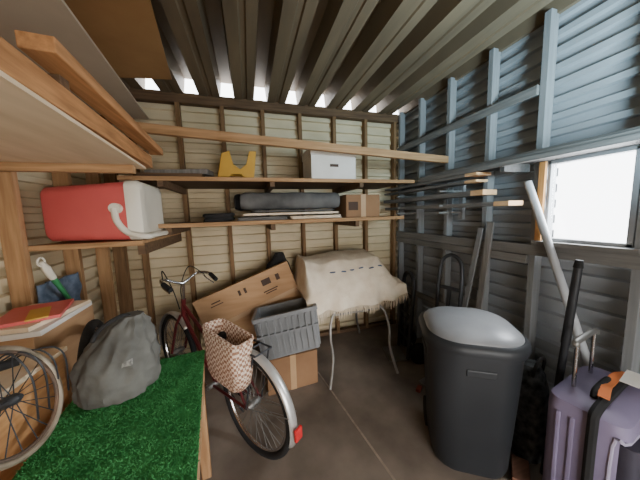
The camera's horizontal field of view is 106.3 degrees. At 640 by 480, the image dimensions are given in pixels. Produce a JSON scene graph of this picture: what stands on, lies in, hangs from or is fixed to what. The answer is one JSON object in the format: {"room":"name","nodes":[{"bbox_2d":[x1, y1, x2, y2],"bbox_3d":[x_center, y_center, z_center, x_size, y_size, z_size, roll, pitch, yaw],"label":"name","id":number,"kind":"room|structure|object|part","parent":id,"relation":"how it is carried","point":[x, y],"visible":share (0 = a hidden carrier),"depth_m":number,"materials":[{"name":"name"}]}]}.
{"room":"storage shed","nodes":[
{"label":"storage shed","id":0,"kind":"room"},
{"bbox_2d":[0,161,135,322],"bbox_3d":[-1.161,0.078,0.501,0.756,2.801,4.000,-3,6,-16],"label":"wall","id":1,"kind":"structure","parent":0,"point":[22,226],"depth_m":1.51,"materials":[{"name":"beige wood"}]},
{"bbox_2d":[36,257,71,299],"bbox_3d":[-1.626,0.248,1.468,0.042,0.318,0.189,-3,6,-11],"label":"brush","id":2,"kind":"object","parent":1,"relation":"hanging from","point":[45,268],"visible":0.98,"depth_m":1.44,"materials":[{"name":"green plastic"}]},
{"bbox_3d":[-1.630,0.312,1.512,0.030,0.182,0.113,-3,6,-11],"label":"handle","id":3,"kind":"part","parent":2,"relation":"part of","materials":[{"name":"green plastic"}]},
{"bbox_2d":[36,272,81,303],"bbox_3d":[-1.693,0.427,1.584,0.066,0.367,0.363,-3,6,-13],"label":"cloth","id":4,"kind":"object","parent":1,"relation":"hanging from","point":[47,292],"visible":0.3,"depth_m":1.55,"materials":[{"name":"blue fabric"}]},
{"bbox_2d":[0,70,145,168],"bbox_3d":[-1.080,-0.352,0.687,0.797,0.012,1.490,-3,6,-16],"label":"plywood sheet","id":5,"kind":"object","parent":1,"relation":"on","point":[32,129],"visible":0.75,"depth_m":0.85,"materials":[{"name":"beige wood"}]},
{"bbox_2d":[0,36,152,167],"bbox_3d":[-0.817,-0.427,0.820,0.038,0.090,1.618,-4,7,-21],"label":"board","id":6,"kind":"object","parent":5,"relation":"on","point":[13,62],"visible":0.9,"depth_m":0.69,"materials":[{"name":"brown wood"}]},
{"bbox_2d":[47,73,69,90],"bbox_3d":[-0.786,-0.465,0.716,0.042,0.038,0.040,-3,6,-16],"label":"block","id":7,"kind":"object","parent":6,"relation":"on","point":[57,77],"visible":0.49,"depth_m":0.71,"materials":[{"name":"brown wood"}]},
{"bbox_2d":[14,30,162,154],"bbox_3d":[-0.910,-0.547,1.116,0.075,0.040,1.114,-4,7,-21],"label":"board","id":8,"kind":"object","parent":7,"relation":"on","point":[47,51],"visible":1,"depth_m":0.75,"materials":[{"name":"brown wood"}]},
{"bbox_2d":[0,0,148,119],"bbox_3d":[-1.258,-0.933,0.974,0.682,0.014,2.250,-3,6,-16],"label":"sheet","id":9,"kind":"object","parent":1,"relation":"attached to","point":[54,18],"visible":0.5,"depth_m":1.09,"materials":[{"name":"beige wood"}]},
{"bbox_2d":[28,233,181,254],"bbox_3d":[-1.537,0.022,1.898,0.570,0.092,0.910,-3,6,-16],"label":"wall shelf","id":10,"kind":"object","parent":1,"relation":"attached to","point":[145,246],"visible":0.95,"depth_m":1.53,"materials":[{"name":"brown wood"}]},
{"bbox_2d":[40,180,167,240],"bbox_3d":[-1.439,-0.199,1.685,0.585,0.388,0.526,-3,6,-16],"label":"cooler","id":11,"kind":"object","parent":10,"relation":"on","point":[128,209],"visible":0.88,"depth_m":1.50,"materials":[{"name":"red plastic"}]},
{"bbox_3d":[-1.258,-0.124,1.746,0.214,0.204,0.526,-3,6,-16],"label":"handle","id":12,"kind":"part","parent":11,"relation":"part of","materials":[{"name":"white plastic"}]},
{"bbox_3d":[-1.249,-0.211,1.740,0.090,0.388,0.430,-3,6,-16],"label":"lid","id":13,"kind":"part","parent":11,"relation":"part of","materials":[{"name":"white plastic"}]},
{"bbox_2d":[64,0,171,79],"bbox_3d":[-1.114,-1.187,0.965,0.982,0.012,2.100,-3,6,-16],"label":"sheet","id":14,"kind":"object","parent":1,"relation":"attached to","point":[126,32],"visible":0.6,"depth_m":1.43,"materials":[{"name":"brown wood"}]},
{"bbox_2d":[100,87,398,359],"bbox_3d":[-0.498,-0.127,2.724,3.280,2.692,0.106,-3,6,-16],"label":"wall","id":15,"kind":"structure","parent":0,"point":[233,254],"depth_m":2.60,"materials":[{"name":"beige wood"}]},
{"bbox_3d":[-0.529,-1.417,2.568,3.180,0.092,0.072,-3,6,-16],"label":"plate","id":16,"kind":"part","parent":15,"relation":"part of","materials":[{"name":"brown wood"}]},
{"bbox_2d":[117,175,414,193],"bbox_3d":[-0.338,-0.508,2.311,2.400,0.070,0.700,-3,6,-16],"label":"wall shelf","id":17,"kind":"object","parent":15,"relation":"attached to","point":[178,184],"visible":0.94,"depth_m":2.13,"materials":[{"name":"brown wood"}]},
{"bbox_2d":[135,172,204,176],"bbox_3d":[-1.207,-0.512,2.053,0.450,0.039,0.500,-3,6,-16],"label":"board","id":18,"kind":"object","parent":17,"relation":"on","point":[137,173],"visible":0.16,"depth_m":1.81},
{"bbox_2d":[144,169,213,176],"bbox_3d":[-1.141,-0.546,1.964,0.480,0.040,0.140,-2,6,-4],"label":"board","id":19,"kind":"object","parent":18,"relation":"on","point":[207,173],"visible":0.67,"depth_m":1.90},
{"bbox_2d":[218,151,255,176],"bbox_3d":[-0.707,-0.623,2.059,0.314,0.232,0.210,-3,6,-16],"label":"sawhorse","id":20,"kind":"object","parent":17,"relation":"on","point":[227,168],"visible":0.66,"depth_m":1.96,"materials":[{"name":"yellow plastic"}]},
{"bbox_2d":[302,150,355,178],"bbox_3d":[0.080,-0.688,2.260,0.438,0.274,0.320,-3,6,-16],"label":"storage box","id":21,"kind":"object","parent":17,"relation":"on","point":[316,164],"visible":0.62,"depth_m":2.12,"materials":[{"name":"white paper"}]},
{"bbox_3d":[0.077,-0.790,2.249,0.438,0.068,0.320,-3,6,-16],"label":"lid","id":22,"kind":"part","parent":21,"relation":"part of","materials":[{"name":"white paper"}]},
{"bbox_3d":[-0.455,1.193,2.846,3.080,0.040,0.060,-3,6,-16],"label":"plate","id":23,"kind":"part","parent":15,"relation":"part of","materials":[{"name":"brown wood"}]},
{"bbox_2d":[158,216,403,234],"bbox_3d":[-0.273,-0.167,2.409,2.160,0.087,0.615,-3,6,-16],"label":"wall shelf","id":24,"kind":"object","parent":15,"relation":"attached to","point":[172,228],"visible":0.99,"depth_m":2.09,"materials":[{"name":"brown wood"}]},
{"bbox_2d":[202,213,234,221],"bbox_3d":[-0.901,-0.205,2.170,0.236,0.075,0.434,-3,6,-16],"label":"folded blanket","id":25,"kind":"object","parent":24,"relation":"on","point":[214,217],"visible":0.99,"depth_m":1.97,"materials":[{"name":"black fabric"}]},
{"bbox_2d":[237,216,287,220],"bbox_3d":[-0.556,-0.208,2.298,0.440,0.032,0.483,-3,6,-16],"label":"folded blanket","id":26,"kind":"object","parent":24,"relation":"on","point":[265,217],"visible":0.99,"depth_m":2.07,"materials":[{"name":"grey fabric"}]},
{"bbox_2d":[241,211,338,215],"bbox_3d":[-0.296,-0.257,2.349,0.904,0.024,0.418,-3,6,-16],"label":"folded blanket","id":27,"kind":"object","parent":26,"relation":"on","point":[324,212],"visible":1,"depth_m":2.15,"materials":[{"name":"beige fabric"}]},
{"bbox_2d":[251,209,332,212],"bbox_3d":[-0.276,-0.286,2.363,0.781,0.016,0.393,-3,6,-16],"label":"folded blanket","id":28,"kind":"object","parent":27,"relation":"on","point":[316,209],"visible":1,"depth_m":2.22,"materials":[{"name":"white fabric"}]},
{"bbox_2d":[234,194,259,210],"bbox_3d":[-0.654,-0.375,2.393,0.381,0.168,0.168,-4,7,-23],"label":"roll","id":29,"kind":"object","parent":28,"relation":"on","point":[237,196],"visible":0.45,"depth_m":2.28,"materials":[{"name":"grey rubber"}]},
{"bbox_2d":[240,192,339,209],"bbox_3d":[-0.269,-0.369,2.273,0.927,0.163,0.164,-3,6,-15],"label":"roll","id":30,"kind":"object","parent":28,"relation":"on","point":[292,200],"visible":1,"depth_m":2.20,"materials":[{"name":"grey fabric"}]},
{"bbox_2d":[287,214,341,218],"bbox_3d":[-0.088,-0.236,2.433,0.508,0.036,0.464,-3,6,-16],"label":"folded blanket","id":31,"kind":"object","parent":24,"relation":"on","point":[338,215],"visible":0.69,"depth_m":2.22,"materials":[{"name":"beige fabric"}]},
{"bbox_2d":[336,194,379,217],"bbox_3d":[0.382,-0.350,2.488,0.360,0.223,0.305,-3,6,-16],"label":"cardboard box","id":32,"kind":"object","parent":24,"relation":"on","point":[351,205],"visible":0.8,"depth_m":2.35,"materials":[{"name":"brown cardboard"}]},
{"bbox_2d":[120,0,580,114],"bbox_3d":[0.086,-1.323,0.532,3.396,0.152,4.220,-3,6,-16],"label":"ceiling","id":33,"kind":"structure","parent":0,"point":[389,55],"depth_m":1.74,"materials":[{"name":"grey metal"}]},
{"bbox_2d":[200,319,541,479],"bbox_3d":[0.091,1.424,1.019,3.320,0.064,4.020,-3,6,-16],"label":"floor","id":34,"kind":"structure","parent":0,"point":[370,425],"depth_m":1.71,"materials":[{"name":"concrete"}]},
{"bbox_2d":[0,346,69,479],"bbox_3d":[-1.173,0.998,0.606,0.415,0.950,0.950,-3,6,-16],"label":"base cabinet","id":35,"kind":"object","parent":34,"relation":"on","point":[25,435],"visible":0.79,"depth_m":0.88,"materials":[{"name":"brown wood"}]},
{"bbox_2d":[0,346,69,419],"bbox_3d":[-1.134,0.509,0.872,0.264,0.263,0.176,-3,6,-16],"label":"rack","id":36,"kind":"object","parent":35,"relation":"on","point":[7,364],"visible":0.94,"depth_m":0.86,"materials":[{"name":"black metal"}]},
{"bbox_2d":[0,304,93,402],"bbox_3d":[-1.429,0.908,1.260,0.280,1.003,0.424,-3,6,-16],"label":"cardboard box","id":37,"kind":"object","parent":34,"relation":"on","point":[68,333],"visible":0.24,"depth_m":1.23,"materials":[{"name":"brown cardboard"}]},
{"bbox_2d":[0,301,91,341],"bbox_3d":[-1.428,0.400,1.188,0.300,0.024,0.400,-4,7,-19],"label":"board","id":38,"kind":"object","parent":37,"relation":"on","point":[42,330],"visible":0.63,"depth_m":1.07,"materials":[{"name":"wood"}]},
{"bbox_2d":[0,299,90,334],"bbox_3d":[-1.428,0.377,1.185,0.280,0.020,0.360,-3,6,-11],"label":"folder","id":39,"kind":"object","parent":38,"relation":"on","point":[76,304],"visible":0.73,"depth_m":1.08,"materials":[{"name":"white paper"}]},
{"bbox_2d":[0,298,73,328],"bbox_3d":[-1.397,0.357,1.182,0.220,0.016,0.280,-6,8,-36],"label":"folder","id":40,"kind":"object","parent":39,"relation":"on","point":[16,316],"visible":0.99,"depth_m":1.16,"materials":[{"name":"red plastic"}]},
{"bbox_2d":[24,306,50,321],"bbox_3d":[-1.333,0.348,1.138,0.180,0.008,0.070,5,9,45],"label":"booklet","id":41,"kind":"object","parent":40,"relation":"on","point":[35,314],"visible":1,"depth_m":1.12,"materials":[{"name":"paper"}]},
{"bbox_2d":[197,368,211,479],"bbox_3d":[-0.653,1.070,0.808,0.489,0.735,1.100,-4,7,-24],"label":"workbench","id":42,"kind":"object","parent":34,"relation":"on","point":[204,456],"visible":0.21,"depth_m":1.36,"materials":[{"name":"brown wood"}]},
{"bbox_2d":[12,350,204,479],"bbox_3d":[-0.665,0.695,0.770,0.518,0.022,1.124,-4,7,-24],"label":"mat","id":43,"kind":"object","parent":42,"relation":"on","point":[154,434],"visible":0.83,"depth_m":0.84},
{"bbox_2d":[0,345,63,470],"bbox_3d":[-0.996,0.517,0.767,0.139,0.349,0.369,-3,6,-16],"label":"wheel","id":44,"kind":"object","parent":43,"relation":"on","point":[13,399],"visible":0.97,"depth_m":0.81,"materials":[{"name":"rubber"}]},
{"bbox_2d":[69,310,160,409],"bbox_3d":[-0.919,0.499,1.083,0.335,0.332,0.320,-3,6,-16],"label":"canvas bag","id":45,"kind":"object","parent":43,"relation":"on","point":[121,358],"visible":1,"depth_m":1.00,"materials":[{"name":"grey fabric"}]},
{"bbox_3d":[-0.671,1.025,1.367,0.050,0.705,0.050,-4,7,-24],"label":"leg","id":46,"kind":"part","parent":42,"relation":"part of","materials":[{"name":"brown wood"}]},
{"bbox_2d":[159,266,301,459],"bbox_3d":[-0.838,0.791,1.782,1.782,1.088,0.389,4,8,40],"label":"bicycle","id":47,"kind":"object","parent":34,"relation":"on","point":[230,357],"visible":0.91,"depth_m":1.45,"materials":[{"name":"metal"}]},
{"bbox_3d":[-1.113,0.417,1.954,0.045,0.134,0.026,3,8,37],"label":"stem","id":48,"kind":"part","parent":47,"relation":"part of","materials":[{"name":"silver metal"}]},
{"bbox_3d":[-0.783,0.781,1.754,0.913,0.575,0.128,3,8,37],"label":"frame","id":49,"kind":"part","parent":47,"relation":"part of","materials":[{"name":"red paint"}]},
{"bbox_2d":[202,318,253,392],"bbox_3d":[-0.552,0.693,1.451,0.306,0.346,0.346,-3,6,-16],"label":"basket","id":50,"kind":"object","parent":47,"relation":"on","point":[229,350],"depth_m":1.38,"materials":[{"name":"beige wicker"}]},
{"bbox_2d":[192,261,301,343],"bbox_3d":[-0.635,0.663,2.334,1.059,0.859,0.142,-4,7,-22],"label":"cardboard box","id":51,"kind":"object","parent":34,"relation":"on","point":[237,302],"visible":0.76,"depth_m":2.28,"materials":[{"name":"brown cardboard"}]},
{"bbox_2d":[265,348,317,395],"bbox_3d":[-0.287,1.119,2.217,0.440,0.313,0.344,-4,7,-20],"label":"cardboard box","id":52,"kind":"object","parent":34,"relation":"on","point":[300,369],"visible":0.52,"depth_m":2.07,"materials":[{"name":"brown cardboard"}]},
{"bbox_2d":[251,297,320,359],"bbox_3d":[-0.292,0.758,2.114,0.561,0.450,0.367,-3,6,-10],"label":"storage tote","id":53,"kind":"object","parent":52,"relation":"on","point":[290,327],"visible":0.84,"depth_m":1.96,"materials":[{"name":"grey plastic"}]},
{"bbox_2d":[329,305,398,389],"bbox_3d":[0.280,0.858,2.475,0.860,0.725,0.824,-3,6,-16],"label":"folding table","id":54,"kind":"object","parent":34,"relation":"on","point":[381,307],"visible":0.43,"depth_m":2.20,"materials":[{"name":"metal"}]},
{"bbox_3d":[0.154,0.913,2.149,0.079,0.691,0.351,3,8,37],"label":"leg","id":55,"kind":"part","parent":54,"relation":"part of","materials":[{"name":"grey metal"}]},
{"bbox_2d":[294,249,407,323],"bbox_3d":[0.275,0.400,2.478,1.028,0.533,0.732,-3,6,-16],"label":"blanket","id":56,"kind":"object","parent":54,"relation":"on","point":[336,281],"visible":0.99,"depth_m":2.25,"materials":[{"name":"beige fabric"}]},
{"bbox_3d":[0.381,0.830,2.855,0.302,0.691,0.056,-6,8,-37],"label":"leg","id":57,"kind":"part","parent":54,"relation":"part of","materials":[{"name":"grey metal"}]},
{"bbox_3d":[0.347,0.657,2.202,0.500,0.020,0.020,-3,6,-16],"label":"rail","id":58,"kind":"part","parent":54,"relation":"part of","materials":[{"name":"grey metal"}]},
{"bbox_3d":[0.566,0.889,2.269,0.351,0.691,0.079,1,7,20],"label":"leg","id":59,"kind":"part","parent":54,"relation":"part of","materials":[{"name":"grey metal"}]},
{"bbox_2d":[382,270,423,363],"bbox_3d":[0.878,0.761,2.492,0.386,0.900,0.364,-2,6,-1],"label":"hand truck","id":60,"kind":"object","parent":34,"relation":"on","point":[407,337],"visible":0.91,"depth_m":2.42,"materials":[{"name":"black metal"}]},
{"bbox_3d":[0.787,1.200,2.537,0.180,0.012,0.260,-2,6,-1],"label":"toe plate","id":61,"kind":"part","parent":60,"relation":"part of","materials":[{"name":"metal"}]},
{"bbox_3d":[0.894,0.747,2.491,0.097,0.871,0.300,-2,6,-1],"label":"frame","id":62,"kind":"part","parent":60,"relation":"part of","materials":[{"name":"black plastic"}]},
{"bbox_2d":[416,385,421,392],"bbox_3d":[0.835,1.254,2.024,0.036,0.024,0.070,3,8,37],"label":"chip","id":63,"kind":"object","parent":34,"relation":"on","point":[419,387],"visible":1,"depth_m":2.01,"materials":[{"name":"red"}]},
{"bbox_2d":[419,253,463,385],"bbox_3d":[1.071,0.684,2.067,0.388,1.135,0.304,-5,7,-31],"label":"hand truck","id":64,"kind":"object","parent":34,"relation":"on","point":[461,285],"visible":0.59,"depth_m":2.06,"materials":[{"name":"paint"}]},
{"bbox_3d":[0.998,1.244,2.074,0.180,0.012,0.200,-5,7,-31],"label":"toe plate","id":65,"kind":"part","parent":64,"relation":"part of","materials":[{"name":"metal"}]},
{"bbox_3d":[1.101,0.667,2.085,0.127,1.106,0.230,-5,7,-31],"label":"frame","id":66,"kind":"part","parent":64,"relation":"part of","materials":[{"name":"paint"}]},
{"bbox_2d":[462,228,483,306],"bbox_3d":[1.286,0.558,2.121,0.017,1.347,0.267,-4,7,-17],"label":"leaning board","id":67,"kind":"object","parent":34,"relation":"on","point":[480,230],"visible":0.56,"depth_m":2.02,"materials":[{"name":"grey wood"}]},
{"bbox_2d":[419,306,531,478],"bbox_3d":[0.902,0.878,1.500,0.528,0.880,0.578,0,6,16],"label":"trash bin","id":68,"kind":"object","parent":34,"relation":"on","point":[474,359],"visible":1,"depth_m":1.28,"materials":[{"name":"grey plastic"}]},
{"bbox_3d":[0.884,0.480,1.432,0.482,0.072,0.482,0,6,16],"label":"lid","id":69,"kind":"part","parent":68,"relation":"part of","materials":[{"name":"grey plastic"}]},
{"bbox_3d":[0.886,0.532,1.438,0.528,0.054,0.528,0,6,16],"label":"lid","id":70,"kind":"part","parent":68,"relation":"part of","materials":[{"name":"grey plastic"}]},
{"bbox_2d":[475,222,494,309],"bbox_3d":[1.322,0.546,1.994,0.018,1.395,0.179,-4,7,-18],"label":"leaning board","id":71,"kind":"object","parent":34,"relation":"on","point":[490,225],"visible":0.56,"depth_m":1.92,"materials":[{"name":"grey wood"}]},
{"bbox_2d":[510,453,530,479],"bbox_3d":[1.119,1.302,1.340,0.080,0.060,0.160,3,8,37],"label":"wood block","id":72,"kind":"object","parent":34,"relation":"on","point":[520,470],"visible":1,"depth_m":1.34,"materials":[{"name":"brown wood"}]},
{"bbox_2d":[511,357,548,463],"bbox_3d":[1.266,0.989,1.463,0.199,0.648,0.191,-3,6,-16],"label":"bag","id":73,"kind":"object","parent":34,"relation":"on","point":[529,434],"visible":0.76,"depth_m":1.39,"materials":[{"name":"fabric"}]},
{"bbox_3d":[1.274,0.730,1.392,0.112,0.119,0.031,-4,7,-22],"label":"handle","id":74,"kind":"part","parent":73,"relation":"part of","materials":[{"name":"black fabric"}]},
{"bbox_2d":[524,181,593,366],"bbox_3d":[1.479,0.465,1.401,0.042,1.664,0.606,-4,7,-18],"label":"conduit pipe","id":75,"kind":"object","parent":34,"relation":"on","point":[584,352],"visible":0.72,"depth_m":1.46,"materials":[{"name":"plastic"}]},
{"bbox_2d":[540,260,583,474],"bbox_3d":[1.287,0.714,1.283,0.107,1.235,0.039,0,6,17],"label":"pole","id":76,"kind":"object","parent":34,"relation":"on","point":[578,266],"visible":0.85,"depth_m":1.24,"materials":[{"name":"black plastic"}]},
{"bbox_2d":[542,328,639,479],"bbox_3d":[1.323,0.898,1.113,0.496,0.902,0.288,-5,7,-26],"label":"suitcase","id":77,"kind":"object","parent":34,"relation":"on","point":[593,426],"visible":1,"depth_m":1.04,"materials":[{"name":"plastic"}]},
{"bbox_3d":[1.272,0.460,1.146,0.266,0.036,0.026,-5,7,-26],"label":"pull handle","id":78,"kind":"part","parent":77,"relation":"part of","materials":[{"name":"metal"}]},
{"bbox_3d":[1.282,0.664,1.092,0.203,0.048,0.024,-5,7,-26],"label":"carry handle","id":79,"kind":"part","parent":77,"relation":"part of","materials":[{"name":"plastic"}]},
{"bbox_3d":[-0.489,0.862,2.645,0.360,0.743,0.204,-3,6,-16],"label":"cardboard box","id":80,"kind":"object","parent":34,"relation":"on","visible":0},
{"bbox_2d":[266,252,292,273],"bbox_3d":[-0.458,0.316,2.564,0.337,0.360,0.246,-3,6,-16],"label":"cloth bag","id":81,"kind":"object","parent":80,"relation":"on","point":[278,257],"visible":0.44,"depth_m":2.52,"materials":[{"name":"black fabric"}]},
{"bbox_3d":[-1.182,1.175,1.328,0.200,0.443,0.264,-3,6,-16],"label":"cardboard box","id":82,"kind":"object","parent":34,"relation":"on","visible":0},
{"bbox_2d":[77,319,103,359],"bbox_3d":[-1.156,0.687,1.245,0.070,0.544,0.544,-6,7,-34],"label":"tire","id":83,"kind":"object","parent":82,"relation":"on","point":[93,325],"visible":0.16,"depth_m":1.14,"materials":[{"name":"rubber"}]},
{"bbox_2d":[396,0,639,394],"bbox_3d":[1.571,-0.085,1.296,0.128,2.801,4.000,-3,6,-16],"label":"wall","id":84,"kind":"structure","parent":0,"point":[576,76],"depth_m":1.67,"materials":[{"name":"grey metal"}]},
{"bbox_2d":[137,122,448,163],"bbox_3d":[-0.008,-0.729,1.874,2.472,0.177,0.040,-3,6,-16],"label":"board","id":85,"kind":"object","parent":84,"relation":"attached to","point":[149,128],"visible":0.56,"depth_m":1.77,"materials":[{"name":"brown wood"}]},
{"bbox_2d":[396,180,465,218],"bbox_3d":[1.055,-0.378,2.372,0.270,0.340,0.640,-3,6,-16],"label":"rack","id":86,"kind":"object","parent":84,"relation":"attached to","point":[461,213],"visible":0.75,"depth_m":2.12,"materials":[{"name":"grey metal"}]},
{"bbox_2d":[384,179,487,194],"bbox_3d":[1.003,-0.491,2.330,0.111,0.019,1.228,-3,6,-16],"label":"board","id":87,"kind":"object","parent":86,"relation":"on","point":[474,181],"visible":1,"depth_m":2.04,"materials":[{"name":"brown wood"}]},
{"bbox_2d":[385,172,490,190],"bbox_3d":[1.021,-0.543,2.332,0.141,0.023,1.225,-3,6,-16],"label":"board","id":88,"kind":"object","parent":87,"relation":"on","point":[473,174],"visible":0.99,"depth_m":2.04,"materials":[{"name":"brown wood"}]},
{"bbox_2d":[384,189,496,203],"bbox_3d":[1.015,-0.400,2.309,0.131,0.037,1.293,-3,6,-16],"label":"board","id":89,"kind":"object","parent":86,"relation":"on","point":[483,192],"visible":1,"depth_m":1.97,"materials":[{"name":"wood"}]},
{"bbox_3d":[1.129,-0.241,2.093,0.240,0.014,0.024,-3,6,-16],"label":"arm","id":90,"kind":"part","parent":86,"relation":"part of"},
{"bbox_3d":[1.124,-0.420,2.073,0.240,0.014,0.024,-3,6,-16],"label":"arm","id":91,"kind":"part","parent":86,"relation":"part of"},
{"bbox_2d":[385,200,522,209],"bbox_3d":[1.060,-0.309,2.245,0.131,0.031,1.457,-3,6,-16],"label":"board","id":92,"kind":"object","parent":86,"relation":"on","point":[496,203],"visible":1,"depth_m":1.83,"materials":[{"name":"wood"}]},
{"bbox_2d":[419,133,639,184],"bbox_3d":[1.325,-0.468,1.463,0.250,0.060,1.830,-3,6,-16],"label":"wall shelf","id":93,"kind":"object","parent":84,"relation":"attached to","point":[520,165],"visible":0.91,"depth_m":1.37,"materials":[{"name":"white wood"}]},
{"bbox_2d":[420,129,639,178],"bbox_3d":[1.242,-0.508,1.471,0.035,0.022,1.800,-3,6,-16],"label":"board","id":94,"kind":"object","parent":93,"relation":"on","point":[636,130],"visible":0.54,"depth_m":1.32,"materials":[{"name":"grey wood"}]},
{"bbox_2d":[432,126,639,174],"bbox_3d":[1.380,-0.533,1.494,0.090,0.055,1.770,-3,6,-16],"label":"board","id":95,"kind":"object","parent":93,"relation":"on","point":[637,127],"visible":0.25,"depth_m":1.40,"materials":[{"name":"grey wood"}]},
{"bbox_2d":[531,145,639,255],"bbox_3d":[1.510,-0.214,1.363,0.100,0.533,0.465,-3,6,-16],"label":"window","id":96,"kind":"structure","parent":84,"relation":"in","point":[627,249],"depth_m":1.36,"materials":[{"name":"white metal"}]},
{"bbox_3d":[1.488,0.039,1.381,0.040,0.028,0.465,-3,6,-16],"label":"sill","id":97,"kind":"part","parent":96,"relation":"part of","materials":[{"name":"grey wood"}]}
]}

